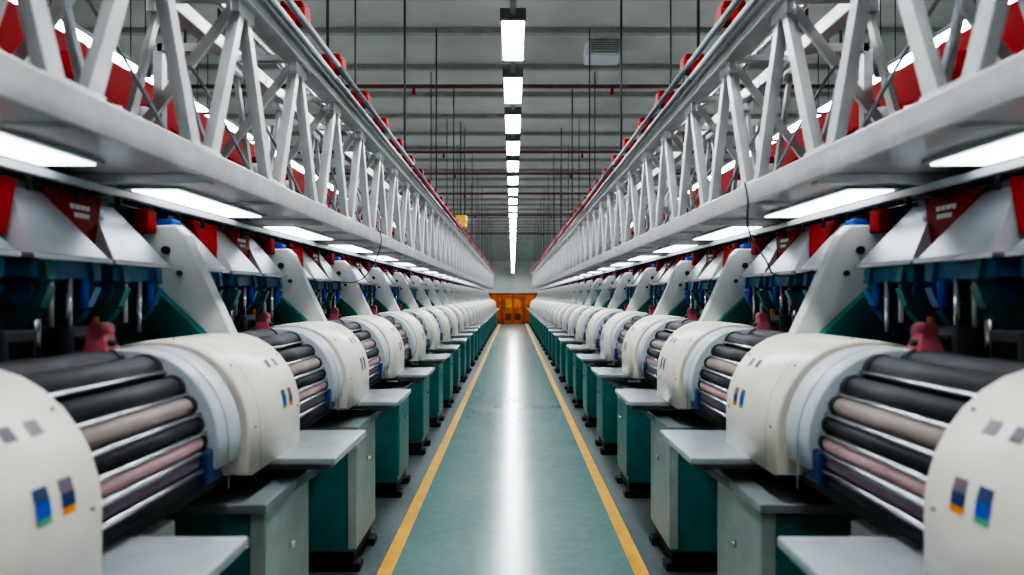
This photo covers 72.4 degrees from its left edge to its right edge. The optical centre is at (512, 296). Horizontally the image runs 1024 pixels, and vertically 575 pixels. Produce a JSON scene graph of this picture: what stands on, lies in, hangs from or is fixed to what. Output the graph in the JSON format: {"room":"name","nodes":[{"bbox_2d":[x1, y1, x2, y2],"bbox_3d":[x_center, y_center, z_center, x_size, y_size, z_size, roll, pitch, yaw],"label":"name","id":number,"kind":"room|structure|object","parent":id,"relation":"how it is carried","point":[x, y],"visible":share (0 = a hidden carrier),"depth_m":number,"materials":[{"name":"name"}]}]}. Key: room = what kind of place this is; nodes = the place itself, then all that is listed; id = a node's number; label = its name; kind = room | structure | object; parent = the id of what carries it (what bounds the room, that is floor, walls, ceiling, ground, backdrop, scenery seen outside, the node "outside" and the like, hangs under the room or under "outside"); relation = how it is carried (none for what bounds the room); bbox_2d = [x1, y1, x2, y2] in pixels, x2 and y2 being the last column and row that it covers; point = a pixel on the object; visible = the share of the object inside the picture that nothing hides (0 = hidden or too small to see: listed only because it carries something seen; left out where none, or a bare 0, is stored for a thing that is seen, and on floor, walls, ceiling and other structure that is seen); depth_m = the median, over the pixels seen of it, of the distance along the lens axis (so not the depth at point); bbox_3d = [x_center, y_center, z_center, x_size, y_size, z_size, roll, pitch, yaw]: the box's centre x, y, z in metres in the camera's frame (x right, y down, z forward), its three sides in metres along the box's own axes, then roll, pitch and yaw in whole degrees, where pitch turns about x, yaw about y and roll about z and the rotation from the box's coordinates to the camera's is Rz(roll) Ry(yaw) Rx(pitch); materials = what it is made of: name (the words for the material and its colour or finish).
{"room":"textile factory","nodes":[
{"label":"textile factory","id":0,"kind":"room"},
{"bbox_2d":[46,0,979,261],"bbox_3d":[0.000,-4.035,38.400,20.000,0.230,83.200,0,0,0],"label":"ceiling","id":1,"kind":"structure","parent":0,"point":[469,40],"depth_m":12.50,"materials":[{"name":"metal"}]},
{"bbox_2d":[56,21,63,31],"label":"fluorescent light","id":2,"kind":"object","parent":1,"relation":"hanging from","point":[59,26],"depth_m":6.90,"materials":[{"name":"white"}]},
{"bbox_2d":[75,23,92,46],"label":"fluorescent light","id":3,"kind":"object","parent":1,"relation":"hanging from","point":[84,36],"depth_m":7.19,"materials":[{"name":"white"}]},
{"bbox_2d":[113,49,127,69],"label":"fluorescent light","id":4,"kind":"object","parent":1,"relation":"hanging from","point":[117,58],"depth_m":7.89,"materials":[{"name":"white"}]},
{"bbox_2d":[125,0,137,72],"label":"fluorescent light","id":5,"kind":"object","parent":1,"relation":"hanging from","point":[134,64],"depth_m":8.16,"materials":[{"name":"white"}]},
{"bbox_2d":[146,68,152,83],"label":"fluorescent light","id":6,"kind":"object","parent":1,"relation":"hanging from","point":[149,78],"depth_m":8.47,"materials":[{"name":"white"}]},
{"bbox_2d":[0,0,340,222],"bbox_3d":[-1.391,-2.183,2.530,0.798,3.635,3.000,0,0,0],"label":"truss","id":7,"kind":"object","parent":1,"relation":"hanging from","point":[47,118],"visible":0.97,"depth_m":2.53,"materials":[{"name":"white"}]},
{"bbox_2d":[194,79,209,112],"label":"fluorescent light","id":8,"kind":"object","parent":1,"relation":"hanging from","point":[202,107],"depth_m":9.97,"materials":[{"name":"white"}]},
{"bbox_2d":[225,118,238,132],"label":"fluorescent light","id":9,"kind":"object","parent":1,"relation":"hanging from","point":[233,126],"depth_m":11.01,"materials":[{"name":"white"}]},
{"bbox_2d":[291,159,303,172],"bbox_3d":[-4.500,-3.325,14.480,0.250,1.350,1.780,0,0,0],"label":"fluorescent light","id":10,"kind":"object","parent":1,"relation":"hanging from","point":[295,164],"visible":0.12,"depth_m":14.35,"materials":[{"name":"white"}]},
{"bbox_2d":[207,0,413,254],"bbox_3d":[-1.391,-2.183,5.530,0.798,3.635,3.000,0,0,0],"label":"truss","id":11,"kind":"object","parent":1,"relation":"hanging from","point":[341,230],"visible":0.77,"depth_m":4.98,"materials":[{"name":"white"}]},
{"bbox_2d":[334,231,381,282],"bbox_3d":[-1.237,-0.314,5.547,0.406,0.417,0.130,0,0,0],"label":"hanging cable","id":12,"kind":"object","parent":11,"relation":"hanging from","point":[380,231],"visible":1,"depth_m":5.55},
{"bbox_2d":[315,173,333,187],"bbox_3d":[-4.500,-3.325,16.230,0.250,1.350,1.780,0,0,0],"label":"fluorescent light","id":13,"kind":"object","parent":1,"relation":"hanging from","point":[330,185],"visible":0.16,"depth_m":16.81,"materials":[{"name":"white"}]},
{"bbox_2d":[341,0,443,266],"bbox_3d":[-1.391,-2.183,8.530,0.798,3.635,3.000,0,0,0],"label":"truss","id":14,"kind":"object","parent":1,"relation":"hanging from","point":[411,223],"visible":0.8,"depth_m":8.20,"materials":[{"name":"white"}]},
{"bbox_2d":[391,28,459,273],"bbox_3d":[-1.391,-2.183,11.530,0.798,3.635,3.000,0,0,0],"label":"truss","id":15,"kind":"object","parent":1,"relation":"hanging from","point":[444,217],"visible":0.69,"depth_m":11.09,"materials":[{"name":"white"}]},
{"bbox_2d":[419,89,469,277],"bbox_3d":[-1.391,-2.183,14.530,0.798,3.635,3.000,0,0,0],"label":"truss","id":16,"kind":"object","parent":1,"relation":"hanging from","point":[459,239],"visible":0.46,"depth_m":14.00,"materials":[{"name":"white"}]},
{"bbox_2d":[447,127,475,280],"bbox_3d":[-1.391,-2.183,17.530,0.798,3.635,3.000,0,0,0],"label":"truss","id":17,"kind":"object","parent":1,"relation":"hanging from","point":[468,247],"visible":0.56,"depth_m":17.26,"materials":[{"name":"white"}]},
{"bbox_2d":[455,122,467,227],"bbox_3d":[-1.200,-2.740,16.050,0.320,2.520,0.300,0,0,0],"label":"hoist","id":18,"kind":"object","parent":1,"relation":"hanging from","point":[463,220],"visible":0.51,"depth_m":16.00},
{"bbox_2d":[459,154,480,282],"bbox_3d":[-1.391,-2.183,20.530,0.798,3.635,3.000,0,0,0],"label":"truss","id":19,"kind":"object","parent":1,"relation":"hanging from","point":[475,255],"visible":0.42,"depth_m":20.14,"materials":[{"name":"white"}]},
{"bbox_2d":[465,175,484,284],"bbox_3d":[-1.391,-2.183,23.530,0.798,3.635,3.000,0,0,0],"label":"truss","id":20,"kind":"object","parent":1,"relation":"hanging from","point":[480,260],"visible":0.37,"depth_m":22.51,"materials":[{"name":"white"}]},
{"bbox_2d":[469,256,487,285],"bbox_3d":[-1.391,-2.183,26.530,0.798,3.635,3.000,0,0,0],"label":"truss","id":21,"kind":"object","parent":1,"relation":"hanging from","point":[484,264],"visible":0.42,"depth_m":26.33,"materials":[{"name":"white"}]},
{"bbox_2d":[476,206,490,286],"bbox_3d":[-1.391,-2.183,29.530,0.798,3.635,3.000,0,0,0],"label":"truss","id":22,"kind":"object","parent":1,"relation":"hanging from","point":[487,267],"visible":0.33,"depth_m":30.45,"materials":[{"name":"white"}]},
{"bbox_2d":[480,213,491,287],"bbox_3d":[-1.391,-2.183,32.530,0.798,3.635,3.000,0,0,0],"label":"truss","id":23,"kind":"object","parent":1,"relation":"hanging from","point":[490,268],"visible":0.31,"depth_m":33.29,"materials":[{"name":"white"}]},
{"bbox_2d":[191,75,834,94],"bbox_3d":[0.000,-3.730,12.000,19.800,0.540,0.099,0,0,0],"label":"pipe","id":24,"kind":"object","parent":1,"relation":"hanging from","point":[413,87],"visible":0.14,"depth_m":11.98,"materials":[{"name":"metal"}]},
{"bbox_2d":[500,0,525,61],"bbox_3d":[0.000,-3.325,7.040,0.250,1.350,1.780,0,0,0],"label":"fluorescent light","id":25,"kind":"object","parent":1,"relation":"hanging from","point":[512,19],"visible":1,"depth_m":7.06,"materials":[{"name":"white"}]},
{"bbox_2d":[503,62,522,104],"bbox_3d":[0.000,-3.325,8.790,0.250,1.350,1.780,0,0,0],"label":"fluorescent light","id":26,"kind":"object","parent":1,"relation":"hanging from","point":[512,76],"visible":0.96,"depth_m":8.81,"materials":[{"name":"white"}]},
{"bbox_2d":[329,167,696,178],"bbox_3d":[0.000,-3.730,20.500,19.800,0.540,0.099,0,0,0],"label":"pipe","id":27,"kind":"object","parent":1,"relation":"hanging from","point":[330,173],"visible":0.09,"depth_m":20.48,"materials":[{"name":"metal"}]},
{"bbox_2d":[504,105,521,133],"bbox_3d":[0.000,-3.325,10.540,0.250,1.350,1.780,0,0,0],"label":"fluorescent light","id":28,"kind":"object","parent":1,"relation":"hanging from","point":[512,114],"visible":0.92,"depth_m":10.55,"materials":[{"name":"white"}]},
{"bbox_2d":[298,151,727,157],"bbox_3d":[0.000,-3.705,17.200,19.800,0.590,0.099,0,0,0],"label":"pipe","id":29,"kind":"object","parent":1,"relation":"hanging from","point":[443,152],"visible":0.1,"depth_m":17.17,"materials":[{"name":"metal"}]},
{"bbox_2d":[506,134,519,155],"bbox_3d":[0.000,-3.325,12.290,0.250,1.350,1.780,0,0,0],"label":"fluorescent light","id":30,"kind":"object","parent":1,"relation":"hanging from","point":[512,141],"visible":0.94,"depth_m":12.33,"materials":[{"name":"white"}]},
{"bbox_2d":[393,214,632,217],"bbox_3d":[0.000,-3.730,31.000,19.800,0.540,0.099,0,0,0],"label":"pipe","id":31,"kind":"object","parent":1,"relation":"hanging from","point":[474,215],"visible":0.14,"depth_m":30.98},
{"bbox_2d":[507,156,518,171],"bbox_3d":[0.000,-3.325,14.040,0.250,1.350,1.780,0,0,0],"label":"fluorescent light","id":32,"kind":"object","parent":1,"relation":"hanging from","point":[512,161],"visible":0.9,"depth_m":14.11,"materials":[{"name":"white"}]},
{"bbox_2d":[507,172,518,184],"bbox_3d":[0.000,-3.325,15.790,0.250,1.350,1.780,0,0,0],"label":"fluorescent light","id":33,"kind":"object","parent":1,"relation":"hanging from","point":[512,176],"visible":0.86,"depth_m":15.72,"materials":[{"name":"white"}]},
{"bbox_2d":[508,185,517,195],"bbox_3d":[0.000,-3.325,17.540,0.250,1.350,1.780,0,0,0],"label":"fluorescent light","id":34,"kind":"object","parent":1,"relation":"hanging from","point":[512,189],"visible":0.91,"depth_m":17.57,"materials":[{"name":"white"}]},
{"bbox_2d":[448,233,577,235],"bbox_3d":[0.000,-3.730,40.000,19.800,0.540,0.099,0,0,0],"label":"pipe","id":35,"kind":"object","parent":1,"relation":"hanging from","point":[448,233],"visible":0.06,"depth_m":39.96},
{"bbox_2d":[508,196,517,204],"bbox_3d":[0.000,-3.325,19.290,0.250,1.350,1.780,0,0,0],"label":"fluorescent light","id":36,"kind":"object","parent":1,"relation":"hanging from","point":[512,199],"visible":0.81,"depth_m":19.40,"materials":[{"name":"white"}]},
{"bbox_2d":[509,205,516,211],"bbox_3d":[0.000,-3.325,21.040,0.250,1.350,1.780,0,0,0],"label":"fluorescent light","id":37,"kind":"object","parent":1,"relation":"hanging from","point":[512,208],"visible":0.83,"depth_m":21.16,"materials":[{"name":"white"}]},
{"bbox_2d":[509,212,516,217],"bbox_3d":[0.000,-3.325,22.790,0.250,1.350,1.780,0,0,0],"label":"fluorescent light","id":38,"kind":"object","parent":1,"relation":"hanging from","point":[511,214],"visible":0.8,"depth_m":22.98,"materials":[{"name":"white"}]},
{"bbox_2d":[369,193,656,194],"bbox_3d":[0.000,-3.730,24.500,19.800,0.540,0.099,0,0,0],"label":"pipe","id":39,"kind":"object","parent":1,"relation":"hanging from","point":[369,193],"visible":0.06,"depth_m":24.46,"materials":[{"name":"metal"}]},
{"bbox_2d":[534,213,545,287],"bbox_3d":[1.391,-2.183,32.530,0.798,3.635,3.000,0,0,0],"label":"truss","id":40,"kind":"object","parent":1,"relation":"hanging from","point":[535,268],"visible":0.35,"depth_m":33.28,"materials":[{"name":"white"}]},
{"bbox_2d":[535,206,549,286],"bbox_3d":[1.391,-2.183,29.530,0.798,3.635,3.000,0,0,0],"label":"truss","id":41,"kind":"object","parent":1,"relation":"hanging from","point":[538,267],"visible":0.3,"depth_m":30.44,"materials":[{"name":"white"}]},
{"bbox_2d":[538,256,556,285],"bbox_3d":[1.391,-2.183,26.530,0.798,3.635,3.000,0,0,0],"label":"truss","id":42,"kind":"object","parent":1,"relation":"hanging from","point":[541,264],"visible":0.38,"depth_m":26.33,"materials":[{"name":"white"}]},
{"bbox_2d":[541,175,560,284],"bbox_3d":[1.391,-2.183,23.530,0.798,3.635,3.000,0,0,0],"label":"truss","id":43,"kind":"object","parent":1,"relation":"hanging from","point":[545,260],"visible":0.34,"depth_m":22.51,"materials":[{"name":"white"}]},
{"bbox_2d":[545,154,566,282],"bbox_3d":[1.391,-2.183,20.530,0.798,3.635,3.000,0,0,0],"label":"truss","id":44,"kind":"object","parent":1,"relation":"hanging from","point":[550,255],"visible":0.44,"depth_m":20.23,"materials":[{"name":"white"}]},
{"bbox_2d":[550,127,578,280],"bbox_3d":[1.391,-2.183,17.530,0.798,3.635,3.000,0,0,0],"label":"truss","id":45,"kind":"object","parent":1,"relation":"hanging from","point":[557,247],"visible":0.44,"depth_m":17.22,"materials":[{"name":"white"}]},
{"bbox_2d":[556,89,606,277],"bbox_3d":[1.391,-2.183,14.530,0.798,3.635,3.000,0,0,0],"label":"truss","id":46,"kind":"object","parent":1,"relation":"hanging from","point":[566,239],"visible":0.52,"depth_m":14.00,"materials":[{"name":"white"}]},
{"bbox_2d":[566,28,634,273],"bbox_3d":[1.391,-2.183,11.530,0.798,3.635,3.000,0,0,0],"label":"truss","id":47,"kind":"object","parent":1,"relation":"hanging from","point":[581,217],"visible":0.59,"depth_m":11.10,"materials":[{"name":"white"}]},
{"bbox_2d":[584,40,619,64],"bbox_3d":[1.425,-3.880,11.120,0.550,0.240,0.560,0,0,0],"label":"ceiling vent","id":48,"kind":"object","parent":1,"relation":"in","point":[602,52],"visible":0.88,"depth_m":10.90,"materials":[{"name":"metal"}]},
{"bbox_2d":[582,0,684,266],"bbox_3d":[1.391,-2.183,8.530,0.798,3.635,3.000,0,0,0],"label":"truss","id":49,"kind":"object","parent":1,"relation":"hanging from","point":[614,223],"visible":0.66,"depth_m":8.20,"materials":[{"name":"white"}]},
{"bbox_2d":[692,173,710,187],"bbox_3d":[4.500,-3.325,16.230,0.250,1.350,1.780,0,0,0],"label":"fluorescent light","id":50,"kind":"object","parent":1,"relation":"hanging from","point":[694,185],"visible":0.24,"depth_m":16.81,"materials":[{"name":"white"}]},
{"bbox_2d":[612,0,818,254],"bbox_3d":[1.391,-2.183,5.530,0.798,3.635,3.000,0,0,0],"label":"truss","id":51,"kind":"object","parent":1,"relation":"hanging from","point":[684,230],"visible":0.84,"depth_m":4.98,"materials":[{"name":"white"}]},
{"bbox_2d":[722,159,734,172],"bbox_3d":[4.500,-3.325,14.480,0.250,1.350,1.780,0,0,0],"label":"fluorescent light","id":52,"kind":"object","parent":1,"relation":"hanging from","point":[730,164],"visible":0.12,"depth_m":14.35,"materials":[{"name":"white"}]},
{"bbox_2d":[787,118,800,132],"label":"fluorescent light","id":53,"kind":"object","parent":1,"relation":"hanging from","point":[792,126],"depth_m":11.01,"materials":[{"name":"white"}]},
{"bbox_2d":[816,79,831,112],"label":"fluorescent light","id":54,"kind":"object","parent":1,"relation":"hanging from","point":[823,107],"depth_m":9.97,"materials":[{"name":"white"}]},
{"bbox_2d":[685,0,1023,222],"bbox_3d":[1.391,-2.183,2.530,0.798,3.635,3.000,0,0,0],"label":"truss","id":55,"kind":"object","parent":1,"relation":"hanging from","point":[976,118],"visible":0.94,"depth_m":2.53,"materials":[{"name":"white"}]},
{"bbox_2d":[744,182,814,276],"bbox_3d":[1.231,-0.307,3.189,0.425,0.432,0.120,0,0,-16],"label":"hanging cable","id":56,"kind":"object","parent":55,"relation":"hanging from","point":[754,243],"visible":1,"depth_m":3.14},
{"bbox_2d":[873,68,879,83],"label":"fluorescent light","id":57,"kind":"object","parent":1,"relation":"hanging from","point":[876,78],"depth_m":8.47,"materials":[{"name":"white"}]},
{"bbox_2d":[888,0,900,72],"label":"fluorescent light","id":58,"kind":"object","parent":1,"relation":"hanging from","point":[891,64],"depth_m":8.16,"materials":[{"name":"white"}]},
{"bbox_2d":[898,49,912,69],"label":"fluorescent light","id":59,"kind":"object","parent":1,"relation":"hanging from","point":[908,58],"depth_m":7.89,"materials":[{"name":"white"}]},
{"bbox_2d":[933,23,950,46],"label":"fluorescent light","id":60,"kind":"object","parent":1,"relation":"hanging from","point":[941,36],"depth_m":7.19,"materials":[{"name":"white"}]},
{"bbox_2d":[962,21,969,31],"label":"fluorescent light","id":61,"kind":"object","parent":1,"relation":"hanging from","point":[966,26],"depth_m":6.90,"materials":[{"name":"white"}]},
{"bbox_2d":[309,324,716,574],"bbox_3d":[0.000,1.650,38.400,20.000,0.100,83.200,0,0,0],"label":"floor","id":62,"kind":"structure","parent":0,"point":[512,490],"depth_m":5.60,"materials":[{"name":"paint"}]},
{"bbox_2d":[0,155,248,574],"bbox_3d":[-1.455,0.190,1.845,1.490,2.820,1.650,0,0,0],"label":"machine","id":63,"kind":"object","parent":62,"relation":"on","point":[101,441],"visible":0.99,"depth_m":1.98,"materials":[{"name":"metal"}]},
{"bbox_2d":[0,0,365,574],"bbox_3d":[-1.455,0.190,3.345,1.490,2.820,1.650,0,0,0],"label":"machine","id":64,"kind":"object","parent":62,"relation":"on","point":[171,281],"visible":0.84,"depth_m":2.91,"materials":[{"name":"metal"}]},
{"bbox_2d":[157,98,410,571],"bbox_3d":[-1.455,0.190,4.845,1.490,2.820,1.650,0,0,0],"label":"machine","id":65,"kind":"object","parent":62,"relation":"on","point":[292,287],"visible":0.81,"depth_m":4.30,"materials":[{"name":"metal"}]},
{"bbox_2d":[252,143,434,497],"bbox_3d":[-1.455,0.190,6.345,1.490,2.820,1.650,0,0,0],"label":"machine","id":66,"kind":"object","parent":62,"relation":"on","point":[391,428],"visible":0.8,"depth_m":5.84,"materials":[{"name":"metal"}]},
{"bbox_2d":[304,187,449,454],"bbox_3d":[-1.455,0.190,7.845,1.490,2.820,1.650,0,0,0],"label":"machine","id":67,"kind":"object","parent":62,"relation":"on","point":[380,291],"visible":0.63,"depth_m":7.35,"materials":[{"name":"metal"}]},
{"bbox_2d":[361,213,459,426],"bbox_3d":[-1.455,0.190,9.345,1.490,2.820,1.650,0,0,0],"label":"machine","id":68,"kind":"object","parent":62,"relation":"on","point":[402,292],"visible":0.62,"depth_m":8.83,"materials":[{"name":"metal"}]},
{"bbox_2d":[379,219,466,407],"bbox_3d":[-1.455,0.190,10.845,1.490,2.820,1.650,0,0,0],"label":"machine","id":69,"kind":"object","parent":62,"relation":"on","point":[419,294],"visible":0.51,"depth_m":10.33,"materials":[{"name":"metal"}]},
{"bbox_2d":[392,226,472,392],"bbox_3d":[-1.455,0.190,12.345,1.490,2.820,1.650,0,0,0],"label":"machine","id":70,"kind":"object","parent":62,"relation":"on","point":[430,291],"visible":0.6,"depth_m":11.84,"materials":[{"name":"metal"}]},
{"bbox_2d":[376,324,500,574],"bbox_3d":[-0.743,1.599,28.400,0.085,0.002,63.200,0,0,0],"label":"floor marking","id":71,"kind":"object","parent":62,"relation":"on","point":[389,562],"depth_m":5.65,"materials":[{"name":"paint"}]},
{"bbox_2d":[406,234,476,381],"bbox_3d":[-1.455,0.190,13.845,1.490,2.820,1.650,0,0,0],"label":"machine","id":72,"kind":"object","parent":62,"relation":"on","point":[439,290],"visible":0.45,"depth_m":13.34,"materials":[{"name":"metal"}]},
{"bbox_2d":[438,277,480,372],"bbox_3d":[-1.455,0.190,15.345,1.490,2.820,1.650,0,0,0],"label":"machine","id":73,"kind":"object","parent":62,"relation":"on","point":[442,280],"visible":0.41,"depth_m":14.91,"materials":[{"name":"metal"}]},
{"bbox_2d":[446,279,483,365],"bbox_3d":[-1.455,0.190,16.845,1.490,2.820,1.650,0,0,0],"label":"machine","id":74,"kind":"object","parent":62,"relation":"on","point":[448,281],"visible":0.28,"depth_m":16.45,"materials":[{"name":"metal"}]},
{"bbox_2d":[452,280,485,359],"bbox_3d":[-1.455,0.190,18.345,1.490,2.820,1.650,0,0,0],"label":"machine","id":75,"kind":"object","parent":62,"relation":"on","point":[456,287],"visible":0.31,"depth_m":17.92,"materials":[{"name":"metal"}]},
{"bbox_2d":[456,281,487,354],"bbox_3d":[-1.455,0.190,19.845,1.490,2.820,1.650,0,0,0],"label":"machine","id":76,"kind":"object","parent":62,"relation":"on","point":[458,283],"visible":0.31,"depth_m":19.49,"materials":[{"name":"metal"}]},
{"bbox_2d":[461,283,489,350],"bbox_3d":[-1.455,0.190,21.345,1.490,2.820,1.650,0,0,0],"label":"machine","id":77,"kind":"object","parent":62,"relation":"on","point":[462,284],"visible":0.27,"depth_m":20.88,"materials":[{"name":"metal"}]},
{"bbox_2d":[464,284,490,346],"bbox_3d":[-1.455,0.190,22.845,1.490,2.820,1.650,0,0,0],"label":"machine","id":78,"kind":"object","parent":62,"relation":"on","point":[465,285],"visible":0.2,"depth_m":22.35,"materials":[{"name":"metal"}]},
{"bbox_2d":[467,284,492,343],"bbox_3d":[-1.455,0.190,24.345,1.490,2.820,1.650,0,0,0],"label":"machine","id":79,"kind":"object","parent":62,"relation":"on","point":[468,285],"visible":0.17,"depth_m":23.90,"materials":[{"name":"metal"}]},
{"bbox_2d":[470,285,493,340],"bbox_3d":[-1.455,0.190,25.845,1.490,2.820,1.650,0,0,0],"label":"machine","id":80,"kind":"object","parent":62,"relation":"on","point":[475,294],"visible":0.19,"depth_m":25.33,"materials":[{"name":"metal"}]},
{"bbox_2d":[472,286,494,338],"bbox_3d":[-1.455,0.190,27.345,1.490,2.820,1.650,0,0,0],"label":"machine","id":81,"kind":"object","parent":62,"relation":"on","point":[472,286],"visible":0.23,"depth_m":26.96,"materials":[{"name":"metal"}]},
{"bbox_2d":[475,287,495,335],"bbox_3d":[-1.455,0.190,28.845,1.490,2.820,1.650,0,0,0],"label":"machine","id":82,"kind":"object","parent":62,"relation":"on","point":[475,287],"visible":0.13,"depth_m":28.30,"materials":[{"name":"metal"}]},
{"bbox_2d":[478,287,492,332],"bbox_3d":[-1.455,0.190,31.845,1.490,2.820,1.650,0,0,0],"label":"machine","id":83,"kind":"object","parent":62,"relation":"on","point":[479,287],"visible":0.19,"depth_m":31.11,"materials":[{"name":"metal"}]},
{"bbox_2d":[476,287,496,333],"bbox_3d":[-1.455,0.190,30.345,1.490,2.820,1.650,0,0,0],"label":"machine","id":84,"kind":"object","parent":62,"relation":"on","point":[477,287],"visible":0.15,"depth_m":29.94,"materials":[{"name":"metal"}]},
{"bbox_2d":[480,288,497,330],"bbox_3d":[-1.455,0.190,33.345,1.490,2.820,1.650,0,0,0],"label":"machine","id":85,"kind":"object","parent":62,"relation":"on","point":[480,288],"visible":0.15,"depth_m":32.80,"materials":[{"name":"metal"}]},
{"bbox_2d":[488,293,537,323],"bbox_3d":[0.000,0.700,41.019,5.250,1.800,0.242,0,0,0],"label":"door","id":86,"kind":"structure","parent":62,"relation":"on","point":[512,306],"depth_m":40.97,"materials":[{"name":"metal"}]},
{"bbox_2d":[528,288,545,330],"bbox_3d":[1.455,0.190,33.345,1.490,2.820,1.650,0,0,0],"label":"machine","id":87,"kind":"object","parent":62,"relation":"on","point":[544,288],"visible":0.15,"depth_m":32.80,"materials":[{"name":"metal"}]},
{"bbox_2d":[529,287,549,333],"bbox_3d":[1.455,0.190,30.345,1.490,2.820,1.650,0,0,0],"label":"machine","id":88,"kind":"object","parent":62,"relation":"on","point":[547,287],"visible":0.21,"depth_m":29.94,"materials":[{"name":"metal"}]},
{"bbox_2d":[530,287,550,335],"bbox_3d":[1.455,0.190,28.845,1.490,2.820,1.650,0,0,0],"label":"machine","id":89,"kind":"object","parent":62,"relation":"on","point":[549,287],"visible":0.14,"depth_m":28.30,"materials":[{"name":"metal"}]},
{"bbox_2d":[533,287,547,332],"bbox_3d":[1.455,0.190,31.845,1.490,2.820,1.650,0,0,0],"label":"machine","id":90,"kind":"object","parent":62,"relation":"on","point":[546,287],"visible":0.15,"depth_m":31.11,"materials":[{"name":"metal"}]},
{"bbox_2d":[531,286,553,338],"bbox_3d":[1.455,0.190,27.345,1.490,2.820,1.650,0,0,0],"label":"machine","id":91,"kind":"object","parent":62,"relation":"on","point":[550,286],"visible":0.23,"depth_m":26.95,"materials":[{"name":"metal"}]},
{"bbox_2d":[532,285,555,340],"bbox_3d":[1.455,0.190,25.845,1.490,2.820,1.650,0,0,0],"label":"machine","id":92,"kind":"object","parent":62,"relation":"on","point":[550,294],"visible":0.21,"depth_m":25.33,"materials":[{"name":"metal"}]},
{"bbox_2d":[533,284,558,343],"bbox_3d":[1.455,0.190,24.345,1.490,2.820,1.650,0,0,0],"label":"machine","id":93,"kind":"object","parent":62,"relation":"on","point":[557,285],"visible":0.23,"depth_m":23.90,"materials":[{"name":"metal"}]},
{"bbox_2d":[535,284,561,346],"bbox_3d":[1.455,0.190,22.845,1.490,2.820,1.650,0,0,0],"label":"machine","id":94,"kind":"object","parent":62,"relation":"on","point":[560,285],"visible":0.18,"depth_m":22.34,"materials":[{"name":"metal"}]},
{"bbox_2d":[536,283,564,350],"bbox_3d":[1.455,0.190,21.345,1.490,2.820,1.650,0,0,0],"label":"machine","id":95,"kind":"object","parent":62,"relation":"on","point":[563,284],"visible":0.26,"depth_m":20.88,"materials":[{"name":"metal"}]},
{"bbox_2d":[538,281,569,354],"bbox_3d":[1.455,0.190,19.845,1.490,2.820,1.650,0,0,0],"label":"machine","id":96,"kind":"object","parent":62,"relation":"on","point":[567,283],"visible":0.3,"depth_m":19.49,"materials":[{"name":"metal"}]},
{"bbox_2d":[540,280,573,359],"bbox_3d":[1.455,0.190,18.345,1.490,2.820,1.650,0,0,0],"label":"machine","id":97,"kind":"object","parent":62,"relation":"on","point":[569,287],"visible":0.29,"depth_m":17.92,"materials":[{"name":"metal"}]},
{"bbox_2d":[542,279,579,365],"bbox_3d":[1.455,0.190,16.845,1.490,2.820,1.650,0,0,0],"label":"machine","id":98,"kind":"object","parent":62,"relation":"on","point":[576,281],"visible":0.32,"depth_m":16.45,"materials":[{"name":"metal"}]},
{"bbox_2d":[545,277,587,372],"bbox_3d":[1.455,0.190,15.345,1.490,2.820,1.650,0,0,0],"label":"machine","id":99,"kind":"object","parent":62,"relation":"on","point":[583,280],"visible":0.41,"depth_m":14.91,"materials":[{"name":"metal"}]},
{"bbox_2d":[549,234,619,381],"bbox_3d":[1.455,0.190,13.845,1.490,2.820,1.650,0,0,0],"label":"machine","id":100,"kind":"object","parent":62,"relation":"on","point":[586,290],"visible":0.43,"depth_m":13.34,"materials":[{"name":"metal"}]},
{"bbox_2d":[525,324,649,574],"bbox_3d":[0.743,1.599,28.400,0.085,0.002,63.200,0,0,0],"label":"floor line","id":101,"kind":"object","parent":62,"relation":"on","point":[635,560],"depth_m":5.65,"materials":[{"name":"paint"}]},
{"bbox_2d":[553,226,633,392],"bbox_3d":[1.455,0.190,12.345,1.490,2.820,1.650,0,0,0],"label":"machine","id":102,"kind":"object","parent":62,"relation":"on","point":[595,291],"visible":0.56,"depth_m":11.84,"materials":[{"name":"metal"}]},
{"bbox_2d":[559,219,646,407],"bbox_3d":[1.455,0.190,10.845,1.490,2.820,1.650,0,0,0],"label":"machine","id":103,"kind":"object","parent":62,"relation":"on","point":[606,294],"visible":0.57,"depth_m":10.33,"materials":[{"name":"metal"}]},
{"bbox_2d":[566,213,664,426],"bbox_3d":[1.455,0.190,9.345,1.490,2.820,1.650,0,0,0],"label":"machine","id":104,"kind":"object","parent":62,"relation":"on","point":[623,292],"visible":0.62,"depth_m":8.83,"materials":[{"name":"metal"}]},
{"bbox_2d":[576,187,721,454],"bbox_3d":[1.455,0.190,7.845,1.490,2.820,1.650,0,0,0],"label":"machine","id":105,"kind":"object","parent":62,"relation":"on","point":[645,291],"visible":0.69,"depth_m":7.34,"materials":[{"name":"metal"}]},
{"bbox_2d":[591,143,773,497],"bbox_3d":[1.455,0.190,6.345,1.490,2.820,1.650,0,0,0],"label":"machine","id":106,"kind":"object","parent":62,"relation":"on","point":[678,288],"visible":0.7,"depth_m":5.84,"materials":[{"name":"metal"}]},
{"bbox_2d":[615,98,868,571],"bbox_3d":[1.455,0.190,4.845,1.490,2.820,1.650,0,0,0],"label":"machine","id":107,"kind":"object","parent":62,"relation":"on","point":[733,287],"visible":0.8,"depth_m":4.30,"materials":[{"name":"metal"}]},
{"bbox_2d":[660,0,1023,574],"bbox_3d":[1.455,0.190,3.345,1.490,2.820,1.650,0,0,0],"label":"machine","id":108,"kind":"object","parent":62,"relation":"on","point":[865,287],"visible":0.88,"depth_m":2.90,"materials":[{"name":"metal"}]},
{"bbox_2d":[777,155,1023,574],"bbox_3d":[1.455,0.190,1.845,1.490,2.820,1.650,0,0,0],"label":"machine","id":109,"kind":"object","parent":62,"relation":"on","point":[922,441],"visible":1,"depth_m":1.99,"materials":[{"name":"metal"}]},
{"bbox_2d":[486,262,539,292],"bbox_3d":[0.000,-1.200,80.075,20.000,5.600,0.150,0,0,0],"label":"wall","id":110,"kind":"structure","parent":0,"point":[505,281],"depth_m":80.00,"materials":[{"name":"paint"}]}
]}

